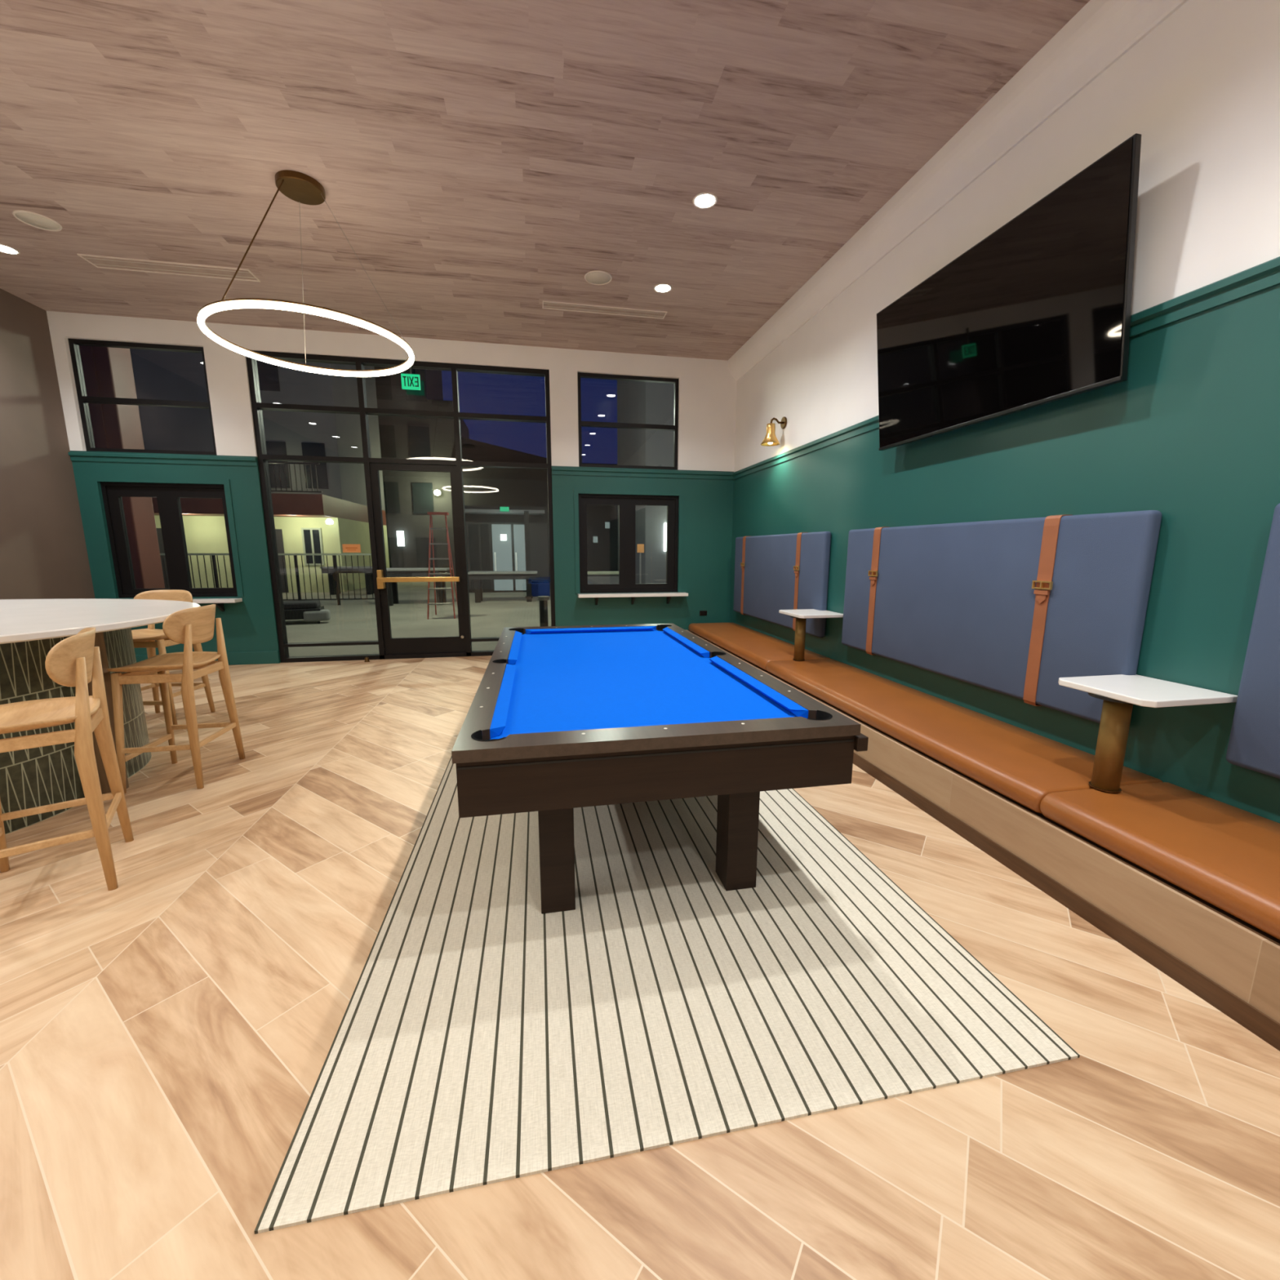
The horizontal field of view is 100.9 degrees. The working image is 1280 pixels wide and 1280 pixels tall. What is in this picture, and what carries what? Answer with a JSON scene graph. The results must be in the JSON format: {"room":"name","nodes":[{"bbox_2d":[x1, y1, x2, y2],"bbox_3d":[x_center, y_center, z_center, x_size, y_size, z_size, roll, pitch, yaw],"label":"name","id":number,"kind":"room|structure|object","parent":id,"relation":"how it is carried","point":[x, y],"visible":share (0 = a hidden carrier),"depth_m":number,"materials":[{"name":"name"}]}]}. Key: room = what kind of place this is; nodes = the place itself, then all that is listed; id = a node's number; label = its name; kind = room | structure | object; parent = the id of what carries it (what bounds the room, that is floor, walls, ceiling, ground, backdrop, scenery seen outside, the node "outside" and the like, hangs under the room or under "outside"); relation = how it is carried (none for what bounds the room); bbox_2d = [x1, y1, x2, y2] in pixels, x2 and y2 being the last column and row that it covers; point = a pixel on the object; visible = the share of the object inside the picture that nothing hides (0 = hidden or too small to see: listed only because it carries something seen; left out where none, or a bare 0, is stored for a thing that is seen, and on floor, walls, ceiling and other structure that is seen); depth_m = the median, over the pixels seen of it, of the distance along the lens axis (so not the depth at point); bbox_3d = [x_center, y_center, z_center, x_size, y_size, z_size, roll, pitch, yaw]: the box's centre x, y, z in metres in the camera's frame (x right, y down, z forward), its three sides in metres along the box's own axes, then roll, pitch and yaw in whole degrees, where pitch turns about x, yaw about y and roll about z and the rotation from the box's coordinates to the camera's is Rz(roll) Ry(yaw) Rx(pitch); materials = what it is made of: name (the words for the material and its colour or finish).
{"room":"games hall","nodes":[
{"label":"games hall","id":0,"kind":"room"},
{"bbox_2d":[0,288,94,599],"bbox_3d":[-5.277,-0.551,-0.155,0.150,3.957,13.077,-2,10,-11],"label":"wall","id":1,"kind":"structure","parent":0,"point":[43,552],"depth_m":5.52,"materials":[{"name":"beige paint"}]},
{"bbox_2d":[46,311,737,662],"bbox_3d":[-2.561,-1.730,6.847,7.871,3.957,0.160,-2,10,-11],"label":"wall","id":2,"kind":"structure","parent":0,"point":[707,388],"depth_m":6.62,"materials":[{"name":"white paint"}]},
{"bbox_2d":[67,337,217,455],"bbox_3d":[-5.646,-2.756,6.073,1.335,1.194,0.070,-2,10,-11],"label":"window","id":3,"kind":"structure","parent":2,"relation":"in","point":[83,400],"depth_m":6.00,"materials":[{"name":"black metal"}]},
{"bbox_2d":[67,452,257,466],"bbox_3d":[-5.486,-2.092,6.116,1.875,0.092,0.030,-2,10,-11],"label":"trim","id":4,"kind":"structure","parent":2,"relation":"attached to","point":[75,456],"depth_m":6.11,"materials":[{"name":"green paint"}]},
{"bbox_2d":[89,475,244,598],"bbox_3d":[-5.566,-1.200,6.261,1.400,1.395,0.012,-2,10,-11],"label":"trim","id":5,"kind":"structure","parent":2,"relation":"attached to","point":[94,479],"depth_m":6.19,"materials":[{"name":"green paint"}]},
{"bbox_2d":[100,481,237,598],"bbox_3d":[-5.583,-1.185,6.352,1.280,1.335,0.100,-2,10,-11],"label":"window","id":6,"kind":"structure","parent":2,"relation":"in","point":[168,495],"depth_m":6.28,"materials":[{"name":"black metal"}]},
{"bbox_2d":[135,650,279,665],"bbox_3d":[-5.492,0.245,6.517,1.875,0.160,0.018,-2,10,-11],"label":"baseboard","id":7,"kind":"structure","parent":2,"relation":"attached to","point":[247,657],"depth_m":6.62,"materials":[{"name":"green paint"}]},
{"bbox_2d":[192,598,242,611],"bbox_3d":[-5.548,-0.402,6.318,1.350,0.162,0.170,-2,10,-11],"label":"wall shelf","id":8,"kind":"object","parent":2,"relation":"attached to","point":[219,602],"visible":0.41,"depth_m":6.34,"materials":[{"name":"white stone"}]},
{"bbox_2d":[245,350,555,662],"bbox_3d":[-2.882,-1.594,6.810,3.470,3.700,0.120,-2,10,-11],"label":"window","id":9,"kind":"structure","parent":2,"relation":"in","point":[257,406],"depth_m":6.64,"materials":[{"name":"black metal"}]},
{"bbox_2d":[342,544,360,552],"bbox_3d":[-3.666,-1.165,6.721,0.210,0.104,0.003,-2,10,-11],"label":"paper notice","id":10,"kind":"object","parent":9,"relation":"attached to","point":[346,548],"visible":1,"depth_m":6.72,"materials":[{"name":"orange paper"}]},
{"bbox_2d":[369,462,466,654],"bbox_3d":[-2.858,-0.992,6.863,1.040,2.475,0.165,-2,10,-11],"label":"door","id":11,"kind":"structure","parent":9,"relation":"attached to","point":[418,645],"depth_m":6.89,"materials":[{"name":"black metal"}]},
{"bbox_2d":[400,355,420,390],"bbox_3d":[-2.791,-3.254,6.420,0.211,0.396,0.028,-2,10,-11],"label":"exit sign","id":12,"kind":"object","parent":2,"relation":"attached to","point":[409,381],"visible":0.95,"depth_m":6.43,"materials":[{"name":"green plastic"}]},
{"bbox_2d":[577,372,678,469],"bbox_3d":[-0.155,-2.916,7.119,1.362,1.185,0.070,-2,10,-11],"label":"window","id":13,"kind":"structure","parent":2,"relation":"in","point":[674,428],"depth_m":7.08,"materials":[{"name":"black metal"}]},
{"bbox_2d":[577,493,678,593],"bbox_3d":[-0.157,-1.334,7.387,1.394,1.335,0.100,-2,10,-11],"label":"window","id":14,"kind":"structure","parent":2,"relation":"in","point":[626,503],"depth_m":7.36,"materials":[{"name":"black metal"}]},
{"bbox_2d":[573,488,684,593],"bbox_3d":[-0.141,-1.349,7.296,1.514,1.395,0.012,-2,10,-11],"label":"trim","id":15,"kind":"structure","parent":2,"relation":"attached to","point":[576,491],"depth_m":7.22,"materials":[{"name":"green paint"}]},
{"bbox_2d":[577,592,688,604],"bbox_3d":[-0.090,-0.566,7.356,1.531,0.162,0.170,-2,10,-11],"label":"wall shelf","id":16,"kind":"object","parent":2,"relation":"attached to","point":[633,595],"visible":1,"depth_m":7.28,"materials":[{"name":"white stone"}]},
{"bbox_2d":[551,466,733,479],"bbox_3d":[0.082,-2.259,7.175,2.526,0.092,0.030,-2,10,-11],"label":"trim","id":17,"kind":"structure","parent":2,"relation":"attached to","point":[555,470],"depth_m":7.16,"materials":[{"name":"green paint"}]},
{"bbox_2d":[699,610,706,615],"bbox_3d":[0.918,-0.392,7.663,0.110,0.070,0.015,-2,10,-11],"label":"wall socket","id":18,"kind":"object","parent":2,"relation":"attached to","point":[701,612],"visible":1,"depth_m":7.66,"materials":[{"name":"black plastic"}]},
{"bbox_2d":[0,0,1089,360],"bbox_3d":[-1.339,-2.683,0.273,8.271,0.120,13.117,-2,10,-11],"label":"ceiling","id":19,"kind":"structure","parent":0,"point":[477,159],"depth_m":3.35,"materials":[{"name":"brown wood"}]},
{"bbox_2d":[0,244,20,254],"bbox_3d":[-5.443,-3.346,4.525,0.184,0.008,0.184,-2,10,-11],"label":"recessed light","id":20,"kind":"object","parent":19,"relation":"in","point":[3,248],"visible":1,"depth_m":4.54,"materials":[{"name":"white"}]},
{"bbox_2d":[11,209,62,231],"bbox_3d":[-4.715,-3.279,4.140,0.264,0.008,0.264,-2,10,-11],"label":"ceiling speaker","id":21,"kind":"object","parent":19,"relation":"attached to","point":[32,219],"visible":1,"depth_m":4.13,"materials":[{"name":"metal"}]},
{"bbox_2d":[76,253,260,281],"bbox_3d":[-4.265,-3.394,4.830,1.330,0.010,0.220,-2,10,-11],"label":"ceiling vent","id":22,"kind":"object","parent":19,"relation":"in","point":[99,261],"visible":1,"depth_m":4.83,"materials":[{"name":"metal"}]},
{"bbox_2d":[196,169,414,377],"bbox_3d":[-2.396,-2.684,3.818,1.348,1.065,1.348,-2,10,-11],"label":"pendant","id":23,"kind":"object","parent":19,"relation":"hanging from","point":[299,187],"visible":1,"depth_m":3.66,"materials":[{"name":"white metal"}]},
{"bbox_2d":[584,270,612,284],"bbox_3d":[-0.394,-3.413,4.986,0.264,0.008,0.264,-2,10,-11],"label":"ceiling speaker","id":24,"kind":"object","parent":19,"relation":"attached to","point":[595,277],"visible":1,"depth_m":4.98,"materials":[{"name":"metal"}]},
{"bbox_2d":[542,300,666,319],"bbox_3d":[-0.371,-3.524,5.649,1.320,0.010,0.165,-2,10,-11],"label":"ceiling vent","id":25,"kind":"object","parent":19,"relation":"in","point":[546,304],"visible":1,"depth_m":5.65,"materials":[{"name":"metal"}]},
{"bbox_2d":[653,283,672,293],"bbox_3d":[0.224,-3.445,5.182,0.184,0.008,0.184,-2,10,-11],"label":"recessed light","id":26,"kind":"object","parent":19,"relation":"in","point":[662,287],"visible":1,"depth_m":5.17,"materials":[{"name":"metal"}]},
{"bbox_2d":[692,191,717,208],"bbox_3d":[0.478,-3.225,3.885,0.184,0.008,0.184,-2,10,-11],"label":"recessed light","id":27,"kind":"object","parent":19,"relation":"in","point":[705,200],"visible":1,"depth_m":3.87,"materials":[{"name":"white"}]},
{"bbox_2d":[0,655,1279,1279],"bbox_3d":[-1.343,1.341,0.929,7.871,0.120,13.067,-2,10,-11],"label":"floor","id":28,"kind":"structure","parent":0,"point":[167,1034],"depth_m":1.41,"materials":[{"name":"brown wood"}]},
{"bbox_2d":[0,626,133,890],"bbox_3d":[-2.530,0.510,2.226,0.461,1.080,0.497,-7,12,-37],"label":"bar stool","id":29,"kind":"object","parent":28,"relation":"on","point":[73,660],"visible":1,"depth_m":2.19,"materials":[{"name":"brown wood"}]},
{"bbox_2d":[0,598,200,834],"bbox_3d":[-4.242,0.412,2.908,2.968,1.040,2.720,-2,10,-11],"label":"bar table","id":30,"kind":"object","parent":28,"relation":"on","point":[34,777],"depth_m":2.87,"materials":[{"name":"white stone"}]},
{"bbox_2d":[0,598,200,644],"bbox_3d":[-4.241,-0.081,2.825,2.968,0.040,2.720,-2,10,-11],"label":"countertop","id":31,"kind":"structure","parent":30,"relation":"on","point":[20,620],"depth_m":3.10,"materials":[{"name":"white stone"}]},
{"bbox_2d":[131,589,215,724],"bbox_3d":[-4.008,0.140,4.400,0.497,1.080,0.461,0,10,-3],"label":"bar stool","id":32,"kind":"object","parent":28,"relation":"on","point":[149,638],"visible":0.44,"depth_m":4.49,"materials":[{"name":"brown wood"}]},
{"bbox_2d":[106,604,245,793],"bbox_3d":[-2.882,0.329,3.294,0.461,1.080,0.497,-2,10,-11],"label":"bar stool","id":33,"kind":"object","parent":28,"relation":"on","point":[188,627],"visible":1,"depth_m":3.16,"materials":[{"name":"brown wood"}]},
{"bbox_2d":[364,657,369,662],"bbox_3d":[-3.519,0.250,6.812,0.068,0.060,0.068,-2,10,-11],"label":"door stop","id":34,"kind":"object","parent":28,"relation":"on","point":[366,659],"visible":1,"depth_m":6.79,"materials":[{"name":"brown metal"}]},
{"bbox_2d":[254,756,1079,1234],"bbox_3d":[-0.068,0.965,2.782,2.099,0.008,3.045,-2,10,-11],"label":"striped rug","id":35,"kind":"object","parent":28,"relation":"on","point":[483,1037],"visible":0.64,"depth_m":1.66,"materials":[{"name":"beige fabric"}]},
{"bbox_2d":[451,623,868,913],"bbox_3d":[-0.139,0.488,3.233,1.477,0.783,2.788,-2,10,-11],"label":"pool table","id":36,"kind":"object","parent":35,"relation":"on","point":[559,720],"visible":1,"depth_m":2.04,"materials":[{"name":"blue fabric"}]},
{"bbox_2d":[489,663,515,737],"bbox_3d":[-0.620,0.243,2.447,0.052,0.034,1.129,-2,10,-11],"label":"cushion","id":37,"kind":"object","parent":36,"relation":"on","point":[502,708],"depth_m":2.24,"materials":[{"name":"blue fabric"}]},
{"bbox_2d":[507,631,521,664],"bbox_3d":[-0.858,0.036,3.666,0.052,0.034,1.129,-2,10,-11],"label":"cushion","id":38,"kind":"object","parent":36,"relation":"on","point":[514,646],"depth_m":3.48,"materials":[{"name":"blue fabric"}]},
{"bbox_2d":[525,626,656,634],"bbox_3d":[-0.391,-0.082,4.371,1.090,0.034,0.052,-2,10,-11],"label":"cushion","id":39,"kind":"object","parent":36,"relation":"on","point":[609,628],"depth_m":4.36,"materials":[{"name":"blue fabric"}]},
{"bbox_2d":[518,716,791,733],"bbox_3d":[0.079,0.326,1.964,1.090,0.034,0.052,-2,10,-11],"label":"cushion","id":40,"kind":"object","parent":36,"relation":"on","point":[770,717],"depth_m":1.94,"materials":[{"name":"blue fabric"}]},
{"bbox_2d":[662,626,709,657],"bbox_3d":[0.308,0.001,3.888,0.052,0.034,1.129,-2,10,-11],"label":"cushion","id":41,"kind":"object","parent":36,"relation":"on","point":[686,642],"depth_m":3.75,"materials":[{"name":"blue fabric"}]},
{"bbox_2d":[709,656,808,718],"bbox_3d":[0.546,0.208,2.669,0.052,0.034,1.129,-2,10,-11],"label":"cushion","id":42,"kind":"object","parent":36,"relation":"on","point":[788,706],"depth_m":2.50,"materials":[{"name":"blue fabric"}]},
{"bbox_2d":[686,630,1279,1051],"bbox_3d":[1.771,0.677,3.662,0.683,0.290,8.397,-2,10,-11],"label":"bench","id":43,"kind":"object","parent":28,"relation":"on","point":[1233,965],"visible":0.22,"depth_m":1.99,"materials":[{"name":"wood"}]},
{"bbox_2d":[688,622,830,671],"bbox_3d":[1.257,0.021,6.293,0.670,0.120,2.617,-2,10,-11],"label":"seat cushion","id":44,"kind":"object","parent":43,"relation":"on","point":[758,648],"visible":0.9,"depth_m":5.92,"materials":[{"name":"brown leather"}]},
{"bbox_2d":[778,608,843,661],"bbox_3d":[1.607,-0.046,5.021,0.455,0.441,0.470,-2,10,-11],"label":"table","id":45,"kind":"object","parent":44,"relation":"on","point":[801,615],"visible":0.87,"depth_m":4.90,"materials":[{"name":"white stone"}]},
{"bbox_2d":[766,658,1162,813],"bbox_3d":[1.769,0.465,3.677,0.670,0.119,2.782,-2,10,-11],"label":"seat cushion","id":46,"kind":"object","parent":43,"relation":"on","point":[1024,766],"visible":0.98,"depth_m":2.99,"materials":[{"name":"brown leather"}]},
{"bbox_2d":[1040,782,1279,939],"bbox_3d":[2.302,0.928,0.946,0.670,0.119,2.855,-2,10,-11],"label":"seat cushion","id":47,"kind":"object","parent":43,"relation":"on","point":[1227,856],"visible":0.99,"depth_m":1.92,"materials":[{"name":"brown leather"}]},
{"bbox_2d":[1057,674,1237,792],"bbox_3d":[2.139,0.415,2.299,0.455,0.441,0.395,-2,10,-11],"label":"table","id":48,"kind":"object","parent":47,"relation":"on","point":[1119,693],"visible":0.94,"depth_m":2.23,"materials":[{"name":"white stone"}]},
{"bbox_2d":[729,0,1279,823],"bbox_3d":[2.599,-0.788,1.343,0.150,3.957,13.077,-2,10,-11],"label":"wall","id":49,"kind":"structure","parent":0,"point":[1191,435],"depth_m":2.40,"materials":[{"name":"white paint"}]},
{"bbox_2d":[760,417,786,446],"bbox_3d":[1.479,-2.328,5.875,0.265,0.297,0.210,-2,10,-11],"label":"wall lamp","id":50,"kind":"object","parent":49,"relation":"attached to","point":[771,439],"visible":1,"depth_m":5.84,"materials":[{"name":"brown metal"}]},
{"bbox_2d":[733,531,831,637],"bbox_3d":[1.548,-0.714,6.204,0.097,1.034,2.340,-2,10,-11],"label":"bench back cushion","id":51,"kind":"object","parent":49,"relation":"attached to","point":[774,573],"visible":0.99,"depth_m":5.86,"materials":[{"name":"blue fabric"}]},
{"bbox_2d":[728,0,1187,381],"bbox_3d":[2.476,-2.595,0.930,0.139,0.257,12.917,-2,10,-11],"label":"trim","id":52,"kind":"structure","parent":49,"relation":"attached to","point":[1101,32],"depth_m":3.10,"materials":[{"name":"white paint"}]},
{"bbox_2d":[841,510,1161,723],"bbox_3d":[2.063,-0.267,3.568,0.097,1.034,2.365,-2,10,-11],"label":"bench back cushion","id":53,"kind":"object","parent":49,"relation":"attached to","point":[1011,607],"visible":0.87,"depth_m":3.04,"materials":[{"name":"blue fabric"}]},
{"bbox_2d":[733,256,1279,479],"bbox_3d":[2.526,-1.238,1.170,0.030,0.092,12.917,-2,10,-11],"label":"trim","id":54,"kind":"structure","parent":49,"relation":"attached to","point":[1265,275],"depth_m":2.27,"materials":[{"name":"green paint"}]},
{"bbox_2d":[876,133,1141,450],"bbox_3d":[2.023,-1.797,3.163,0.233,0.964,1.750,-2,10,-11],"label":"television","id":55,"kind":"object","parent":49,"relation":"attached to","point":[1036,313],"visible":1,"depth_m":2.80,"materials":[{"name":"black plastic"}]},
{"bbox_2d":[1226,502,1279,778],"bbox_3d":[2.584,0.186,0.901,0.097,1.034,2.365,-2,10,-11],"label":"bench back cushion","id":56,"kind":"object","parent":49,"relation":"attached to","point":[1254,742],"visible":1,"depth_m":1.99,"materials":[{"name":"blue fabric"}]},
{"label":"outside","id":57,"kind":"structure","parent":0,"visible":0},
{"bbox_2d":[282,581,551,656],"bbox_3d":[-8.196,-2.997,26.542,54.000,0.100,40.523,-2,10,-11],"label":"ground","id":58,"kind":"structure","parent":57,"point":[351,620],"depth_m":11.17,"materials":[{"name":"concrete"}]},
{"bbox_2d":[79,345,164,588],"bbox_3d":[-7.565,-2.493,7.628,0.620,5.220,0.530,-2,10,-11],"label":"building exterior","id":59,"kind":"structure","parent":58,"relation":"on","point":[108,371],"depth_m":7.51,"materials":[{"name":"metal"}]},
{"bbox_2d":[129,348,389,592],"bbox_3d":[-17.285,-8.777,18.272,13.400,14.020,7.200,-2,10,-11],"label":"apartment building","id":60,"kind":"structure","parent":58,"relation":"on","point":[318,507],"depth_m":17.70,"materials":[{"name":"beige paint"}]},
{"bbox_2d":[325,518,333,524],"bbox_3d":[-10.343,-3.944,17.607,0.240,0.200,0.234,-2,10,-11],"label":"lamp","id":61,"kind":"object","parent":60,"relation":"attached to","point":[328,521],"depth_m":17.53,"materials":[{"name":"white"}]},
{"bbox_2d":[160,553,374,604],"bbox_3d":[-10.241,-1.520,13.442,6.600,1.350,0.060,-2,10,-11],"label":"railing","id":62,"kind":"object","parent":58,"relation":"on","point":[212,557],"visible":0.39,"depth_m":13.72,"materials":[{"name":"metal"}]},
{"bbox_2d":[283,600,330,623],"bbox_3d":[-6.975,-0.643,10.489,1.450,0.620,0.730,-4,11,-25],"label":"lounge chair","id":63,"kind":"object","parent":58,"relation":"on","point":[305,610],"visible":0.54,"depth_m":10.36,"materials":[{"name":"fabric"}]},
{"bbox_2d":[283,600,320,609],"bbox_3d":[-6.959,-0.697,10.504,1.000,0.120,0.600,-4,11,-25],"label":"cushion","id":64,"kind":"object","parent":63,"relation":"on","point":[304,604],"depth_m":10.37,"materials":[{"name":"fabric"}]},
{"bbox_2d":[303,608,330,621],"bbox_3d":[-6.427,-0.491,10.524,0.450,0.210,0.280,-4,11,-25],"label":"pillow","id":65,"kind":"object","parent":63,"relation":"on","point":[309,615],"depth_m":10.41,"materials":[{"name":"grey fabric"}]},
{"bbox_2d":[320,566,374,595],"bbox_3d":[-9.488,-1.966,17.438,1.600,0.900,0.800,-2,10,-11],"label":"patio table","id":66,"kind":"object","parent":58,"relation":"on","point":[331,569],"visible":0.61,"depth_m":17.10,"materials":[{"name":"paint"}]},
{"bbox_2d":[386,567,452,605],"bbox_3d":[-6.000,-1.438,14.181,1.750,0.960,0.900,-2,10,-11],"label":"patio table","id":67,"kind":"object","parent":58,"relation":"on","point":[441,594],"visible":0.61,"depth_m":13.86,"materials":[{"name":"paint"}]},
{"bbox_2d":[426,511,457,619],"bbox_3d":[-4.292,-1.614,11.435,0.570,2.230,0.845,-2,10,-11],"label":"step ladder","id":68,"kind":"object","parent":58,"relation":"on","point":[429,513],"visible":0.93,"depth_m":11.21,"materials":[{"name":"metal"}]},
{"bbox_2d":[374,366,617,579],"bbox_3d":[-6.580,-9.838,27.672,16.400,13.020,7.100,-2,10,-11],"label":"apartment building","id":69,"kind":"structure","parent":58,"relation":"on","point":[409,495],"depth_m":24.73,"materials":[{"name":"paint"}]},
{"bbox_2d":[396,530,404,546],"bbox_3d":[-11.209,-4.750,24.759,0.280,0.700,0.140,-2,10,-11],"label":"lamp","id":70,"kind":"object","parent":69,"relation":"attached to","point":[400,534],"depth_m":24.70,"materials":[{"name":"white"}]},
{"bbox_2d":[433,489,440,495],"bbox_3d":[-9.405,-6.837,24.530,0.320,0.280,0.320,-2,10,-11],"label":"lamp","id":71,"kind":"object","parent":69,"relation":"attached to","point":[437,492],"depth_m":24.43,"materials":[{"name":"white"}]},
{"bbox_2d":[467,570,537,602],"bbox_3d":[-3.886,-1.528,15.095,1.900,0.840,0.900,-2,10,-11],"label":"patio table","id":72,"kind":"object","parent":58,"relation":"on","point":[528,575],"visible":0.86,"depth_m":14.69,"materials":[{"name":"paint"}]},
{"bbox_2d":[464,505,549,592],"bbox_3d":[-5.103,-3.435,20.122,3.100,2.920,5.980,-2,10,-11],"label":"building","id":73,"kind":"structure","parent":58,"relation":"on","point":[495,535],"depth_m":18.14,"materials":[{"name":"paint"}]},
{"bbox_2d":[500,534,506,540],"bbox_3d":[-4.666,-3.505,18.078,0.200,0.200,0.040,-2,10,-11],"label":"light","id":74,"kind":"object","parent":73,"relation":"attached to","point":[503,537],"depth_m":18.06,"materials":[{"name":"white"}]},
{"bbox_2d":[524,511,533,598],"bbox_3d":[-3.405,-2.579,16.044,0.220,2.600,0.220,-2,10,-11],"label":"patio post","id":75,"kind":"object","parent":58,"relation":"on","point":[526,513],"visible":0.68,"depth_m":15.91,"materials":[{"name":"metal"}]},
{"bbox_2d":[531,579,550,596],"bbox_3d":[-3.207,-1.652,16.860,0.680,0.500,0.540,-2,10,-11],"label":"storage box","id":76,"kind":"object","parent":58,"relation":"on","point":[539,587],"visible":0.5,"depth_m":16.62,"materials":[{"name":"blue plastic"}]},
{"bbox_2d":[537,595,549,626],"bbox_3d":[-1.621,-0.396,8.912,0.198,0.680,0.198,-2,10,-11],"label":"bollard","id":77,"kind":"object","parent":58,"relation":"on","point":[543,600],"visible":0.83,"depth_m":8.84,"materials":[{"name":"metal"}]},
{"bbox_2d":[587,571,618,584],"bbox_3d":[-0.970,-1.397,14.241,1.360,0.880,0.460,-2,10,-11],"label":"wall","id":78,"kind":"structure","parent":58,"relation":"on","point":[593,577],"depth_m":13.99,"materials":[{"name":"grey paint"}]},
{"bbox_2d":[636,544,644,583],"bbox_3d":[0.010,-1.926,15.162,0.200,1.620,0.055,-2,10,-11],"label":"sign post","id":79,"kind":"object","parent":58,"relation":"on","point":[640,548],"visible":0.82,"depth_m":15.04,"materials":[{"name":"metal"}]},
{"bbox_2d":[617,380,674,583],"bbox_3d":[2.937,-6.749,20.026,6.750,9.520,6.120,-2,10,-11],"label":"apartment building","id":80,"kind":"structure","parent":58,"relation":"on","point":[637,402],"depth_m":17.12,"materials":[{"name":"grey paint"}]},
{"bbox_2d":[663,522,666,551],"bbox_3d":[0.842,-3.327,17.098,0.120,0.900,0.120,-2,10,-11],"label":"wall light","id":81,"kind":"object","parent":80,"relation":"attached to","point":[664,523],"depth_m":17.05,"materials":[{"name":"white"}]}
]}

